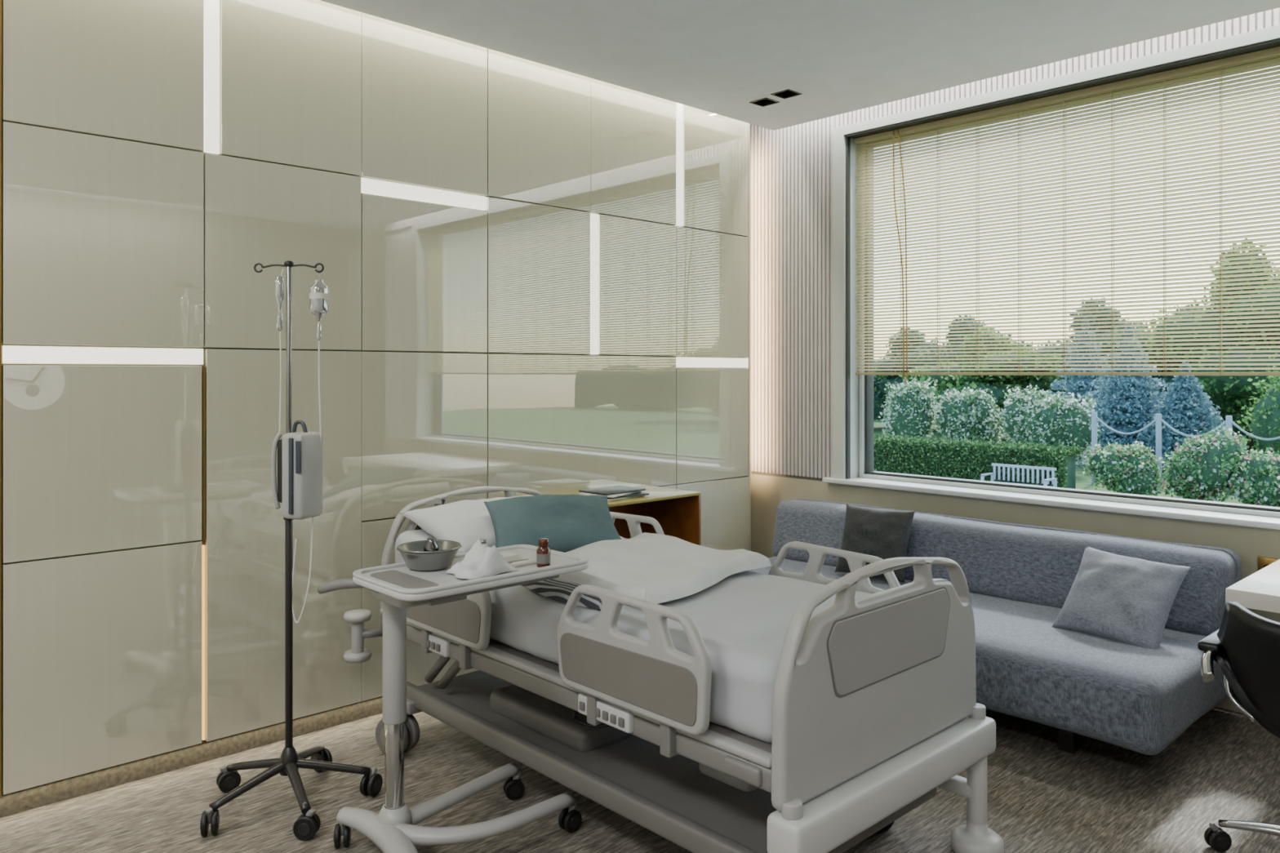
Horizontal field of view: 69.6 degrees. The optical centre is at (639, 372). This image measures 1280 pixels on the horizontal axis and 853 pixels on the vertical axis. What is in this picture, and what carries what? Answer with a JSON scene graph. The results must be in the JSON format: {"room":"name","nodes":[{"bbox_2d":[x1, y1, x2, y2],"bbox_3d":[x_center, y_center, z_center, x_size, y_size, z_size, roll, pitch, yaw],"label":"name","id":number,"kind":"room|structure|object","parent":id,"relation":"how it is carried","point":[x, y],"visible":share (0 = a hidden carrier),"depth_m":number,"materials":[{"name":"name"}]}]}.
{"room":"hospital room","nodes":[
{"label":"hospital room","id":0,"kind":"room"},
{"bbox_2d":[0,0,750,796],"bbox_3d":[-1.623,-0.140,3.718,6.105,3.280,0.243,0,0,-43],"label":"wall paneling","id":1,"kind":"structure","parent":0,"point":[536,276],"depth_m":3.73,"materials":[{"name":"glass"}]},
{"bbox_2d":[0,696,382,817],"bbox_3d":[-1.592,1.450,3.638,6.060,0.100,0.010,0,0,-43],"label":"baseboard","id":2,"kind":"structure","parent":1,"relation":"attached to","point":[15,802],"depth_m":3.48,"materials":[{"name":"beige wood"}]},
{"bbox_2d":[572,485,700,545],"bbox_3d":[-0.094,0.787,4.716,0.760,0.325,0.398,0,0,-43],"label":"bedside cabinet","id":3,"kind":"object","parent":1,"relation":"attached to","point":[677,512],"visible":0.22,"depth_m":4.93,"materials":[{"name":"brown wood"}]},
{"bbox_2d":[578,485,648,501],"bbox_3d":[-0.143,0.606,4.644,0.336,0.038,0.273,0,0,-43],"label":"magazine stack","id":4,"kind":"object","parent":3,"relation":"on","point":[614,492],"visible":0.88,"depth_m":4.59,"materials":[{"name":"paper"}]},
{"bbox_2d":[579,490,641,497],"bbox_3d":[-0.146,0.602,4.641,0.200,0.009,0.280,0,0,30],"label":"magazine","id":5,"kind":"object","parent":4,"relation":"on","point":[610,494],"depth_m":4.56,"materials":[{"name":"paper"}]},
{"bbox_2d":[578,485,645,495],"bbox_3d":[-0.139,0.592,4.647,0.200,0.009,0.280,0,0,44],"label":"magazine","id":6,"kind":"object","parent":4,"relation":"on","point":[614,490],"depth_m":4.61,"materials":[{"name":"white paper"}]},
{"bbox_2d":[607,495,644,501],"bbox_3d":[-0.139,0.621,4.647,0.200,0.009,0.280,0,0,41],"label":"magazine","id":7,"kind":"object","parent":4,"relation":"on","point":[610,498],"depth_m":4.54,"materials":[{"name":"paper"}]},
{"bbox_2d":[607,491,648,498],"bbox_3d":[-0.125,0.611,4.647,0.280,0.009,0.200,0,0,-35],"label":"magazine","id":8,"kind":"object","parent":4,"relation":"on","point":[611,495],"depth_m":4.56,"materials":[{"name":"white paper"}]},
{"bbox_2d":[0,706,1279,852],"bbox_3d":[0.360,1.550,1.954,6.800,0.100,5.750,0,0,-43],"label":"floor","id":9,"kind":"structure","parent":0,"point":[1102,797],"depth_m":3.20,"materials":[{"name":"carpet"}]},
{"bbox_2d":[200,260,382,840],"bbox_3d":[-1.220,0.555,3.184,0.592,1.890,0.588,0,0,-43],"label":"stand","id":10,"kind":"object","parent":9,"relation":"on","point":[300,454],"visible":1,"depth_m":3.19,"materials":[{"name":"metal"}]},
{"bbox_2d":[309,280,328,320],"bbox_3d":[-1.117,-0.252,3.204,0.064,0.140,0.064,0,0,-43],"label":"bottle","id":11,"kind":"object","parent":10,"relation":"on","point":[318,302],"depth_m":3.18,"materials":[{"name":"clear plastic"}]},
{"bbox_2d":[316,544,588,852],"bbox_3d":[-0.573,1.043,2.909,0.732,0.914,0.600,0,0,-43],"label":"table","id":12,"kind":"object","parent":9,"relation":"on","point":[394,829],"visible":0.98,"depth_m":2.83,"materials":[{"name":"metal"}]},
{"bbox_2d":[396,537,462,571],"bbox_3d":[-0.642,0.550,2.810,0.194,0.085,0.194,0,0,-43],"label":"basin","id":13,"kind":"object","parent":12,"relation":"on","point":[431,554],"visible":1,"depth_m":2.76,"materials":[{"name":"silver metal"}]},
{"bbox_2d":[444,539,518,579],"bbox_3d":[-0.472,0.544,2.730,0.190,0.094,0.150,0,0,-43],"label":"folded towel","id":14,"kind":"object","parent":12,"relation":"on","point":[480,562],"visible":1,"depth_m":2.70,"materials":[{"name":"white fabric"}]},
{"bbox_2d":[480,538,488,546],"bbox_3d":[-0.503,0.565,2.961,0.030,0.057,0.030,0,0,-43],"label":"vial","id":15,"kind":"object","parent":12,"relation":"on","point":[483,541],"visible":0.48,"depth_m":2.95,"materials":[{"name":"glass"}]},
{"bbox_2d":[499,551,528,564],"bbox_3d":[-0.412,0.584,2.893,0.120,0.018,0.115,0,0,-43],"label":"box","id":16,"kind":"object","parent":12,"relation":"on","point":[510,557],"visible":0.41,"depth_m":2.90,"materials":[{"name":"cardboard"}]},
{"bbox_2d":[511,558,536,566],"bbox_3d":[-0.346,0.585,2.852,0.014,0.014,0.160,0,0,44],"label":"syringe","id":17,"kind":"object","parent":12,"relation":"on","point":[534,560],"visible":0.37,"depth_m":2.83,"materials":[{"name":"white plastic"}]},
{"bbox_2d":[536,537,550,567],"bbox_3d":[-0.295,0.550,2.820,0.043,0.085,0.043,0,0,-43],"label":"medicine bottle","id":18,"kind":"object","parent":12,"relation":"on","point":[543,552],"visible":0.96,"depth_m":2.80,"materials":[{"name":"brown glass"}]},
{"bbox_2d":[343,486,1004,852],"bbox_3d":[-0.015,1.002,3.318,1.190,0.996,2.258,0,0,-43],"label":"hospital bed","id":19,"kind":"object","parent":9,"relation":"on","point":[709,703],"visible":0.86,"depth_m":2.70,"materials":[{"name":"plastic"}]},
{"bbox_2d":[399,495,532,552],"bbox_3d":[-0.574,0.630,3.855,0.720,0.186,0.446,0,0,-43],"label":"pillow","id":20,"kind":"object","parent":19,"relation":"on","point":[466,522],"depth_m":3.69,"materials":[{"name":"fabric"}]},
{"bbox_2d":[484,494,621,552],"bbox_3d":[-0.340,0.607,3.663,0.520,0.231,0.294,0,0,-18],"label":"cushion","id":21,"kind":"object","parent":19,"relation":"on","point":[570,522],"visible":0.8,"depth_m":3.60,"materials":[{"name":"teal fabric"}]},
{"bbox_2d":[521,578,601,610],"bbox_3d":[-0.083,0.719,3.332,0.774,0.032,0.646,0,0,-43],"label":"striped blanket","id":22,"kind":"object","parent":19,"relation":"on","point":[557,593],"depth_m":3.03,"materials":[{"name":"fabric"}]},
{"bbox_2d":[554,532,771,604],"bbox_3d":[0.023,0.679,3.358,0.770,0.072,0.782,0,0,-43],"label":"folded blanket","id":23,"kind":"object","parent":19,"relation":"on","point":[655,568],"depth_m":3.24,"materials":[{"name":"white fabric"}]},
{"bbox_2d":[418,670,936,852],"bbox_3d":[-0.005,1.298,3.292,0.820,0.065,1.880,0,0,-43],"label":"bed base","id":24,"kind":"object","parent":19,"relation":"on","point":[740,813],"depth_m":2.88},
{"bbox_2d":[748,497,1241,755],"bbox_3d":[1.405,1.130,4.479,1.150,0.739,2.409,0,0,-43],"label":"sofa","id":25,"kind":"object","parent":9,"relation":"on","point":[1020,578],"visible":0.45,"depth_m":3.86,"materials":[{"name":"fabric"}]},
{"bbox_2d":[835,503,915,582],"bbox_3d":[1.246,0.900,4.905,0.204,0.357,0.411,0,0,-43],"label":"sofa cushion","id":26,"kind":"object","parent":25,"relation":"on","point":[882,534],"visible":0.74,"depth_m":4.86,"materials":[{"name":"grey fabric"}]},
{"bbox_2d":[772,497,1241,635],"bbox_3d":[1.699,0.940,4.766,0.318,0.359,2.390,0,0,-43],"label":"sofa backrest","id":27,"kind":"object","parent":25,"relation":"on","point":[1039,566],"depth_m":4.44,"materials":[{"name":"fabric"}]},
{"bbox_2d":[1052,546,1190,648],"bbox_3d":[2.016,0.945,3.872,0.292,0.344,0.438,0,0,-37],"label":"sofa cushion","id":28,"kind":"object","parent":25,"relation":"on","point":[1128,600],"visible":0.98,"depth_m":3.80,"materials":[{"name":"grey fabric"}]},
{"bbox_2d":[1197,601,1279,852],"bbox_3d":[2.024,1.086,2.686,0.646,0.828,0.660,0,0,-43],"label":"office chair","id":29,"kind":"object","parent":9,"relation":"on","point":[1246,646],"visible":1,"depth_m":2.67,"materials":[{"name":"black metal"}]},
{"bbox_2d":[1225,559,1279,613],"bbox_3d":[2.967,1.135,3.041,0.930,0.730,1.565,0,0,-43],"label":"writing desk","id":30,"kind":"object","parent":9,"relation":"on","point":[1260,590],"visible":0.88,"depth_m":3.28,"materials":[{"name":"white laminate"}]},
{"bbox_2d":[750,124,751,551],"bbox_3d":[-1.574,-0.150,4.013,6.800,3.300,0.100,0,0,-43],"label":"wall","id":31,"kind":"structure","parent":0,"point":[750,124],"depth_m":6.11,"materials":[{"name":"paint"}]},
{"bbox_2d":[320,0,1279,130],"bbox_3d":[0.341,-1.540,1.682,6.200,0.080,5.180,0,0,-43],"label":"ceiling","id":32,"kind":"structure","parent":0,"point":[720,57],"depth_m":4.11,"materials":[{"name":"paint"}]},
{"bbox_2d":[749,97,779,106],"bbox_3d":[0.689,-1.538,5.095,0.120,0.081,0.120,0,0,-43],"label":"recessed light","id":33,"kind":"object","parent":32,"relation":"in","point":[766,101],"visible":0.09,"depth_m":5.14,"materials":[{"name":"metal"}]},
{"bbox_2d":[770,88,802,98],"bbox_3d":[0.786,-1.538,4.947,0.120,0.081,0.120,0,0,-43],"label":"recessed light","id":34,"kind":"object","parent":32,"relation":"in","point":[788,93],"visible":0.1,"depth_m":4.99,"materials":[{"name":"metal"}]},
{"bbox_2d":[751,473,1279,712],"bbox_3d":[2.736,1.085,4.186,0.280,0.830,5.550,0,0,-43],"label":"wall","id":35,"kind":"structure","parent":0,"point":[1250,543],"depth_m":4.79,"materials":[{"name":"beige paint"}]},
{"bbox_2d":[751,471,822,480],"bbox_3d":[1.084,-0.397,5.954,0.268,2.135,0.710,0,0,-43],"label":"trim","id":36,"kind":"structure","parent":35,"relation":"in","point":[753,472],"depth_m":5.91,"materials":[{"name":"beige wood"}]},
{"bbox_2d":[751,115,835,478],"bbox_3d":[0.964,-0.570,5.869,0.020,2.440,0.670,0,0,-43],"label":"slatted panel","id":37,"kind":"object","parent":35,"relation":"attached to","point":[792,166],"depth_m":5.87,"materials":[{"name":"white wood"}]},
{"bbox_2d":[832,125,859,479],"bbox_3d":[1.308,-0.410,5.677,0.300,2.160,0.080,0,0,-43],"label":"window frame","id":38,"kind":"structure","parent":35,"relation":"attached to","point":[838,138],"depth_m":5.59,"materials":[{"name":"paint"}]},
{"bbox_2d":[845,135,850,479],"bbox_3d":[1.258,-0.398,5.566,0.035,2.071,0.011,0,0,-43],"label":"channel","id":39,"kind":"object","parent":35,"relation":"attached to","point":[847,139],"visible":1,"depth_m":5.56,"materials":[{"name":"grey metal"}]},
{"bbox_2d":[858,144,864,477],"bbox_3d":[1.361,-0.398,5.648,0.027,2.075,0.025,0,0,-43],"label":"bead","id":40,"kind":"object","parent":35,"relation":"attached to","point":[861,377],"visible":0.51,"depth_m":5.64},
{"bbox_2d":[864,143,873,474],"bbox_3d":[1.402,-0.398,5.680,0.080,2.075,0.045,0,0,-43],"label":"frame","id":41,"kind":"object","parent":35,"relation":"attached to","point":[868,379],"visible":0.16,"depth_m":5.65,"materials":[{"name":"grey metal"}]},
{"bbox_2d":[822,477,1279,529],"bbox_3d":[2.677,0.654,4.157,0.265,0.028,4.290,0,0,-43],"label":"sill","id":42,"kind":"structure","parent":35,"relation":"attached to","point":[1253,521],"depth_m":4.56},
{"bbox_2d":[862,474,1279,517],"bbox_3d":[2.746,0.629,4.174,0.027,0.022,4.020,0,0,-43],"label":"bead","id":43,"kind":"object","parent":42,"relation":"on","point":[1189,506],"visible":1,"depth_m":4.66},
{"bbox_2d":[866,471,1279,511],"bbox_3d":[2.773,0.623,4.220,0.080,0.035,3.960,0,0,-43],"label":"frame","id":44,"kind":"object","parent":42,"relation":"on","point":[1253,507],"visible":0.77,"depth_m":4.69,"materials":[{"name":"grey metal"}]},
{"bbox_2d":[835,7,1279,127],"bbox_3d":[2.867,-1.640,3.842,0.020,0.300,4.889,0,0,-43],"label":"wall panel","id":45,"kind":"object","parent":35,"relation":"attached to","point":[1269,18],"depth_m":4.58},
{"bbox_2d":[843,24,1279,135],"bbox_3d":[2.722,-1.462,4.172,0.300,0.055,4.050,0,0,-43],"label":"trim","id":46,"kind":"structure","parent":35,"relation":"in","point":[1273,33],"depth_m":4.54,"materials":[{"name":"paint"}]},
{"bbox_2d":[846,38,1279,138],"bbox_3d":[2.675,-1.429,4.120,0.140,0.011,4.038,0,0,-43],"label":"channel","id":47,"kind":"object","parent":35,"relation":"attached to","point":[1273,43],"visible":0.52,"depth_m":4.57,"materials":[{"name":"black metal"}]},
{"bbox_2d":[854,46,1279,382],"bbox_3d":[2.675,-0.683,4.125,0.063,1.476,4.005,0,0,-43],"label":"blind","id":48,"kind":"object","parent":35,"relation":"attached to","point":[1273,52],"visible":1,"depth_m":4.62,"materials":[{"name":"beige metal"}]},
{"bbox_2d":[867,56,1279,146],"bbox_3d":[2.773,-1.413,4.220,0.080,0.045,3.960,0,0,-43],"label":"frame","id":49,"kind":"object","parent":35,"relation":"attached to","point":[1279,56],"visible":0.02,"depth_m":4.68,"materials":[{"name":"grey metal"}]},
{"bbox_2d":[1257,556,1279,570],"bbox_3d":[2.722,0.850,3.987,0.014,0.100,0.080,0,0,-43],"label":"wall outlet","id":50,"kind":"object","parent":35,"relation":"attached to","point":[1263,562],"depth_m":3.99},
{"label":"outside","id":51,"kind":"structure","parent":0,"visible":0},
{"bbox_2d":[873,418,1259,503],"bbox_3d":[-2.535,3.100,2.699,160.000,0.200,120.000,0,0,-43],"label":"ground","id":52,"kind":"structure","parent":51,"point":[1082,482],"depth_m":25.92,"materials":[{"name":"green plant"}]},
{"bbox_2d":[873,367,898,391],"bbox_3d":[9.611,0.179,48.859,7.996,5.660,7.300,0,0,-10],"label":"tree","id":53,"kind":"object","parent":52,"relation":"on","point":[875,377],"visible":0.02,"depth_m":47.75,"materials":[{"name":"green plant"}]},
{"bbox_2d":[875,376,939,439],"bbox_3d":[9.044,1.549,30.805,2.492,2.862,1.947,0,0,-43],"label":"shrub","id":54,"kind":"object","parent":52,"relation":"on","point":[907,413],"visible":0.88,"depth_m":30.28,"materials":[{"name":"green plant"}]},
{"bbox_2d":[873,328,951,423],"bbox_3d":[15.019,0.234,49.305,8.046,5.551,7.061,0,0,0],"label":"tree","id":55,"kind":"object","parent":52,"relation":"on","point":[879,396],"visible":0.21,"depth_m":48.28,"materials":[{"name":"green plant"}]},
{"bbox_2d":[886,315,1033,398],"bbox_3d":[16.917,-0.003,47.069,7.869,6.023,7.098,0,0,-1],"label":"tree","id":56,"kind":"object","parent":52,"relation":"on","point":[965,315],"visible":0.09,"depth_m":46.40,"materials":[{"name":"green plant"}]},
{"bbox_2d":[928,386,1008,443],"bbox_3d":[10.612,1.704,29.694,2.478,2.552,1.949,0,0,6],"label":"shrub","id":57,"kind":"object","parent":52,"relation":"on","point":[971,415],"visible":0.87,"depth_m":29.23,"materials":[{"name":"green plant"}]},
{"bbox_2d":[873,434,1083,488],"bbox_3d":[7.826,2.321,23.747,1.156,1.434,6.576,0,0,-43],"label":"hedge","id":58,"kind":"object","parent":52,"relation":"on","point":[965,459],"visible":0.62,"depth_m":22.87,"materials":[{"name":"green plant"}]},
{"bbox_2d":[898,328,1071,439],"bbox_3d":[15.982,0.452,41.379,8.030,5.117,6.968,0,0,5],"label":"tree","id":59,"kind":"object","parent":52,"relation":"on","point":[995,384],"visible":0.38,"depth_m":39.94,"materials":[{"name":"green plant"}]},
{"bbox_2d":[996,384,1106,464],"bbox_3d":[12.192,1.649,27.501,2.524,2.662,2.826,0,0,-13],"label":"shrub","id":60,"kind":"object","parent":52,"relation":"on","point":[1028,416],"visible":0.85,"depth_m":26.70,"materials":[{"name":"green plant"}]},
{"bbox_2d":[873,400,1246,435],"bbox_3d":[35.655,1.271,38.817,2.277,4.422,120.558,0,0,-43],"label":"hedgerow","id":61,"kind":"object","parent":52,"relation":"on","point":[877,410],"visible":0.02,"depth_m":59.38,"materials":[{"name":"green plant"}]},
{"bbox_2d":[1013,316,1113,448],"bbox_3d":[17.175,0.374,35.755,4.935,5.253,4.986,0,0,-23],"label":"spruce","id":62,"kind":"object","parent":52,"relation":"on","point":[1077,384],"visible":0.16,"depth_m":35.31,"materials":[{"name":"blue plant"}]},
{"bbox_2d":[1028,297,1172,391],"bbox_3d":[20.713,-0.264,41.615,8.345,6.545,6.895,0,0,16],"label":"tree","id":63,"kind":"object","parent":52,"relation":"on","point":[1160,358],"visible":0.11,"depth_m":40.81,"materials":[{"name":"green plant"}]},
{"bbox_2d":[1075,323,1171,467],"bbox_3d":[15.811,0.694,29.845,5.124,4.611,5.415,0,0,23],"label":"spruce","id":64,"kind":"object","parent":52,"relation":"on","point":[1126,403],"visible":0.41,"depth_m":29.32,"materials":[{"name":"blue plant"}]},
{"bbox_2d":[1081,440,1171,496],"bbox_3d":[11.569,2.297,21.967,1.888,1.366,1.546,0,0,25],"label":"flowering bush","id":65,"kind":"object","parent":52,"relation":"on","point":[1132,468],"visible":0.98,"depth_m":21.58,"materials":[{"name":"green plant"}]},
{"bbox_2d":[1091,412,1279,494],"bbox_3d":[16.207,2.025,21.088,10.998,1.950,0.125,0,0,43],"label":"fence","id":66,"kind":"object","parent":52,"relation":"on","point":[1228,421],"visible":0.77,"depth_m":23.70,"materials":[{"name":"white wood"}]},
{"bbox_2d":[1138,304,1242,431],"bbox_3d":[24.259,0.003,40.002,8.399,6.011,7.037,0,0,11],"label":"tree","id":67,"kind":"object","parent":52,"relation":"on","point":[1168,379],"visible":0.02,"depth_m":39.06,"materials":[{"name":"green plant"}]},
{"bbox_2d":[1133,361,1248,475],"bbox_3d":[16.377,1.317,27.751,3.716,3.365,3.702,0,0,15],"label":"spruce","id":68,"kind":"object","parent":52,"relation":"on","point":[1187,410],"visible":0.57,"depth_m":27.41,"materials":[{"name":"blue plant"}]},
{"bbox_2d":[1160,425,1249,502],"bbox_3d":[12.982,2.084,21.160,1.637,1.792,1.853,0,0,-43],"label":"flowering bush","id":69,"kind":"object","parent":52,"relation":"on","point":[1199,470],"visible":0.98,"depth_m":20.81,"materials":[{"name":"green plant"}]},
{"bbox_2d":[1133,238,1279,453],"bbox_3d":[23.273,-0.999,34.382,7.933,8.011,7.378,0,0,-6],"label":"tree","id":70,"kind":"object","parent":52,"relation":"on","point":[1229,393],"visible":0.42,"depth_m":33.54,"materials":[{"name":"green plant"}]},
{"bbox_2d":[1224,447,1279,506],"bbox_3d":[13.714,2.310,20.303,1.710,1.340,1.842,0,0,24],"label":"flowering bush","id":71,"kind":"object","parent":52,"relation":"on","point":[1258,477],"visible":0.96,"depth_m":20.06,"materials":[{"name":"green plant"}]},
{"bbox_2d":[1236,356,1279,455],"bbox_3d":[17.918,1.148,24.777,3.107,3.704,2.756,0,0,36],"label":"shrub","id":72,"kind":"object","parent":52,"relation":"on","point":[1265,420],"visible":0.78,"depth_m":24.83,"materials":[{"name":"green plant"}]},
{"bbox_3d":[9.821,2.990,14.302,7.900,0.020,120.000,0,0,-43],"label":"garden path","id":73,"kind":"object","parent":52,"relation":"on","visible":0},
{"bbox_2d":[980,463,1057,487],"bbox_3d":[8.666,2.560,21.106,0.570,0.840,1.520,0,0,-43],"label":"garden bench","id":74,"kind":"object","parent":73,"relation":"on","point":[1054,480],"visible":0.76,"depth_m":21.26,"materials":[{"name":"white wood"}]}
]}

